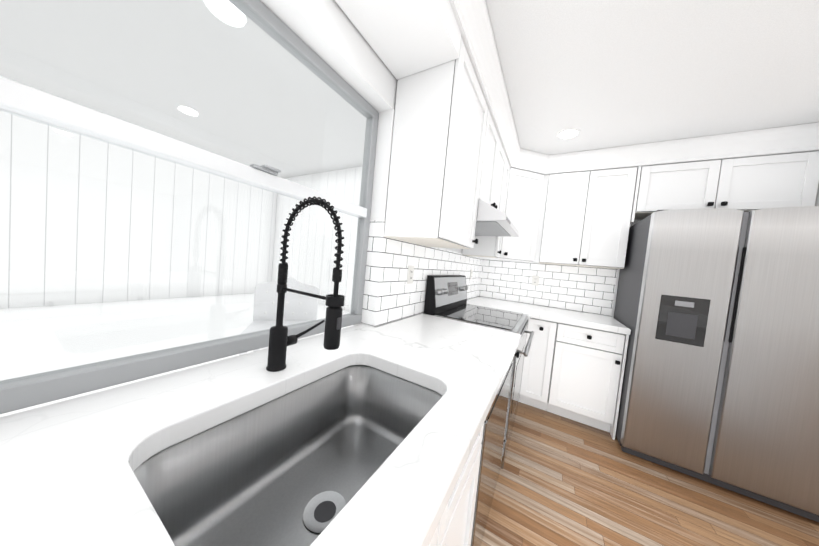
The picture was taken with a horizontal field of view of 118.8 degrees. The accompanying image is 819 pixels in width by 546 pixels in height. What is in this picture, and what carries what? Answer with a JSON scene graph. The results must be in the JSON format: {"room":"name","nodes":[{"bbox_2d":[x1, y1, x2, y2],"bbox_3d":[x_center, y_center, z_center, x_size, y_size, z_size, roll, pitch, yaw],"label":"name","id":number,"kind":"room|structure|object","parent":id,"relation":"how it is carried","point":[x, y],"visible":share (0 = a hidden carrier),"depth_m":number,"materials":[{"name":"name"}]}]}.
{"room":"kitchen","nodes":[
{"label":"kitchen","id":0,"kind":"room"},
{"bbox_2d":[260,0,477,327],"bbox_3d":[-0.980,-0.043,0.004,0.142,2.440,7.570,7,3,30],"label":"wall","id":1,"kind":"structure","parent":0,"point":[329,34],"depth_m":1.00,"materials":[{"name":"white paint"}]},
{"bbox_2d":[0,324,374,440],"bbox_3d":[-0.499,0.301,0.810,0.110,0.047,1.124,7,3,30],"label":"sill","id":2,"kind":"structure","parent":1,"relation":"attached to","point":[21,423],"depth_m":0.56,"materials":[{"name":"stone"}]},
{"bbox_2d":[0,0,393,413],"bbox_3d":[-0.474,-0.287,0.806,0.140,1.122,1.138,7,3,30],"label":"window","id":3,"kind":"structure","parent":1,"relation":"in","point":[22,100],"depth_m":0.64,"materials":[{"name":"clear glass"}]},
{"bbox_2d":[369,220,484,325],"bbox_3d":[0.372,0.011,2.196,0.015,0.558,2.136,7,3,30],"label":"tile backsplash","id":4,"kind":"structure","parent":1,"relation":"attached to","point":[395,299],"depth_m":1.50,"materials":[{"name":"white tile"}]},
{"bbox_2d":[407,266,413,283],"bbox_3d":[0.008,0.011,1.546,0.008,0.115,0.070,7,3,30],"label":"electrical outlet","id":5,"kind":"object","parent":4,"relation":"attached to","point":[410,274],"visible":1,"depth_m":1.54,"materials":[{"name":"white plastic"}]},
{"bbox_2d":[384,37,487,248],"bbox_3d":[0.195,-0.613,1.387,0.357,0.894,0.532,7,3,30],"label":"upper cabinet","id":6,"kind":"object","parent":1,"relation":"attached to","point":[439,127],"visible":0.94,"depth_m":1.19,"materials":[{"name":"white wood"}]},
{"bbox_2d":[462,160,509,257],"bbox_3d":[0.765,-0.605,2.370,0.357,0.894,0.208,7,3,30],"label":"upper cabinet","id":7,"kind":"object","parent":1,"relation":"attached to","point":[488,246],"visible":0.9,"depth_m":2.29,"materials":[{"name":"white wood"}]},
{"bbox_2d":[478,109,506,210],"bbox_3d":[0.535,-0.769,1.942,0.357,0.572,0.761,7,3,30],"label":"upper cabinet","id":8,"kind":"object","parent":1,"relation":"attached to","point":[493,170],"visible":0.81,"depth_m":1.80,"materials":[{"name":"white wood"}]},
{"bbox_2d":[475,200,519,236],"bbox_3d":[0.565,-0.408,1.921,0.503,0.136,0.757,7,3,30],"label":"range hood","id":9,"kind":"object","parent":8,"relation":"attached to","point":[491,220],"visible":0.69,"depth_m":1.61,"materials":[{"name":"silver metal"}]},
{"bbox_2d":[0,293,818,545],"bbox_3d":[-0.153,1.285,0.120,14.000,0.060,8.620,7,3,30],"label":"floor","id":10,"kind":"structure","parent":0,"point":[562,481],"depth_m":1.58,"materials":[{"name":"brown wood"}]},
{"bbox_2d":[239,277,318,354],"bbox_3d":[-1.256,0.553,2.400,0.620,0.985,0.610,4,3,-20],"label":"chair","id":11,"kind":"object","parent":10,"relation":"on","point":[268,318],"depth_m":2.56,"materials":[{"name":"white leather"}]},
{"bbox_2d":[134,365,483,545],"bbox_3d":[-0.228,0.791,0.643,0.662,0.861,0.763,7,3,30],"label":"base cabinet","id":12,"kind":"object","parent":10,"relation":"on","point":[300,466],"visible":0.6,"depth_m":0.64,"materials":[{"name":"white"}]},
{"bbox_2d":[424,275,533,468],"bbox_3d":[0.560,0.643,1.920,0.692,1.185,0.756,7,3,30],"label":"range oven","id":13,"kind":"object","parent":10,"relation":"on","point":[445,296],"visible":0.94,"depth_m":1.76,"materials":[{"name":"silver metal"}]},
{"bbox_2d":[471,359,512,545],"bbox_3d":[0.136,0.798,1.256,0.598,0.860,0.656,7,3,30],"label":"dishwasher","id":14,"kind":"object","parent":10,"relation":"on","point":[492,446],"visible":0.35,"depth_m":0.99,"materials":[{"name":"grey"}]},
{"bbox_2d":[501,352,519,460],"bbox_3d":[0.314,0.799,1.578,0.662,0.861,0.068,7,3,30],"label":"cabinet filler","id":15,"kind":"object","parent":10,"relation":"on","point":[517,354],"visible":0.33,"depth_m":1.40,"materials":[{"name":"white"}]},
{"bbox_2d":[519,318,556,410],"bbox_3d":[1.319,0.851,2.480,0.235,0.861,0.662,7,3,30],"label":"base cabinet","id":16,"kind":"object","parent":10,"relation":"on","point":[536,375],"visible":0.92,"depth_m":2.23,"materials":[{"name":"white wood"}]},
{"bbox_2d":[547,322,628,439],"bbox_3d":[1.628,0.888,2.300,0.480,0.861,0.662,7,3,30],"label":"base cabinet","id":17,"kind":"object","parent":10,"relation":"on","point":[587,373],"visible":0.98,"depth_m":2.04,"materials":[{"name":"white wood"}]},
{"bbox_2d":[614,206,818,521],"bbox_3d":[2.229,0.494,1.851,0.913,1.796,0.806,7,3,30],"label":"refrigerator","id":18,"kind":"object","parent":10,"relation":"on","point":[716,312],"visible":0.98,"depth_m":1.53,"materials":[{"name":"grey metal"}]},
{"bbox_3d":[0.907,0.806,2.631,0.630,0.861,0.815,7,3,30],"label":"base cabinet","id":19,"kind":"object","parent":10,"relation":"on","visible":0},
{"bbox_2d":[467,297,630,334],"bbox_3d":[1.258,0.390,2.431,1.349,0.048,0.814,7,3,30],"label":"countertop","id":20,"kind":"structure","parent":19,"relation":"on","point":[595,321],"depth_m":2.25,"materials":[{"name":"stone"}]},
{"bbox_3d":[-0.897,0.782,-0.509,0.662,0.861,0.978,7,3,30],"label":"base cabinet","id":21,"kind":"object","parent":10,"relation":"on","visible":0},
{"bbox_2d":[0,313,520,545],"bbox_3d":[-0.365,0.336,0.318,0.658,0.048,2.936,7,3,30],"label":"countertop","id":22,"kind":"structure","parent":21,"relation":"on","point":[74,482],"depth_m":0.44,"materials":[{"name":"stone"}]},
{"bbox_2d":[266,196,344,371],"bbox_3d":[-0.250,0.046,0.730,0.276,0.509,0.193,7,3,30],"label":"faucet","id":23,"kind":"object","parent":22,"relation":"on","point":[280,340],"visible":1,"depth_m":0.69,"materials":[{"name":"black metal"}]},
{"bbox_2d":[478,156,757,317],"bbox_3d":[1.922,0.107,2.612,2.555,2.440,0.142,7,3,30],"label":"wall","id":24,"kind":"structure","parent":0,"point":[618,270],"depth_m":2.44,"materials":[{"name":"white paint"}]},
{"bbox_2d":[471,168,543,262],"bbox_3d":[1.078,-0.592,2.657,0.612,0.890,0.619,7,3,30],"label":"upper cabinet","id":25,"kind":"object","parent":24,"relation":"attached to","point":[523,201],"visible":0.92,"depth_m":2.45,"materials":[{"name":"white wood"}]},
{"bbox_2d":[481,259,617,315],"bbox_3d":[1.494,0.123,2.774,1.330,0.490,0.007,7,3,30],"label":"tile backsplash","id":26,"kind":"structure","parent":24,"relation":"attached to","point":[574,288],"depth_m":2.71,"materials":[{"name":"white tile"}]},
{"bbox_2d":[532,275,538,285],"bbox_3d":[1.449,0.088,2.790,0.070,0.115,0.008,7,3,30],"label":"electrical outlet","id":27,"kind":"object","parent":26,"relation":"attached to","point":[535,280],"visible":1,"depth_m":2.79,"materials":[{"name":"white plastic"}]},
{"bbox_2d":[534,167,637,268],"bbox_3d":[1.715,-0.520,2.438,0.721,0.894,0.357,7,3,30],"label":"upper cabinet","id":28,"kind":"object","parent":24,"relation":"attached to","point":[584,219],"visible":1,"depth_m":2.29,"materials":[{"name":"white wood"}]},
{"bbox_2d":[630,151,818,223],"bbox_3d":[2.453,-0.640,2.010,0.946,0.480,0.357,7,3,30],"label":"upper cabinet","id":29,"kind":"object","parent":24,"relation":"attached to","point":[747,184],"visible":0.88,"depth_m":1.85,"materials":[{"name":"white wood"}]},
{"bbox_2d":[486,0,818,154],"bbox_3d":[0.149,-1.165,-0.643,2.499,0.060,7.570,7,3,30],"label":"ceiling","id":30,"kind":"structure","parent":0,"point":[601,74],"depth_m":1.31,"materials":[{"name":"white paint"}]},
{"bbox_2d":[335,0,460,79],"bbox_3d":[-0.512,-1.099,0.104,0.326,0.259,2.398,7,3,30],"label":"soffit","id":31,"kind":"structure","parent":30,"relation":"attached to","point":[404,38],"depth_m":0.97,"materials":[{"name":"white paint"}]},
{"bbox_2d":[557,128,579,138],"bbox_3d":[1.309,-1.144,1.996,0.162,0.007,0.162,7,3,30],"label":"recessed light","id":32,"kind":"object","parent":30,"relation":"in","point":[569,133],"visible":1,"depth_m":1.99,"materials":[{"name":"white paint"}]},
{"bbox_2d":[814,151,818,205],"bbox_3d":[5.034,0.502,0.305,5.425,2.440,0.717,7,3,30],"label":"wall","id":33,"kind":"structure","parent":0,"point":[817,200],"depth_m":1.66,"materials":[{"name":"white paint"}]},
{"bbox_2d":[449,0,818,174],"bbox_3d":[0.920,-1.027,0.320,1.975,0.156,4.212,7,3,30],"label":"soffit","id":34,"kind":"structure","parent":33,"relation":"attached to","point":[472,17],"depth_m":1.79,"materials":[{"name":"white paint"}]},
{"label":"outside","id":35,"kind":"structure","parent":0,"visible":0},
{"bbox_2d":[0,0,366,177],"bbox_3d":[-3.292,-2.461,1.914,6.239,0.050,8.520,7,3,30],"label":"ceiling","id":36,"kind":"structure","parent":35,"point":[192,59],"depth_m":3.05,"materials":[{"name":"white paint"}]},
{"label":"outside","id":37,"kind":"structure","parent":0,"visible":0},
{"bbox_2d":[0,111,362,311],"bbox_3d":[-3.471,-0.795,1.947,6.239,3.300,8.620,7,3,30],"label":"wall panel","id":38,"kind":"object","parent":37,"point":[211,265],"depth_m":4.76,"materials":[{"name":"white wood"}]}
]}

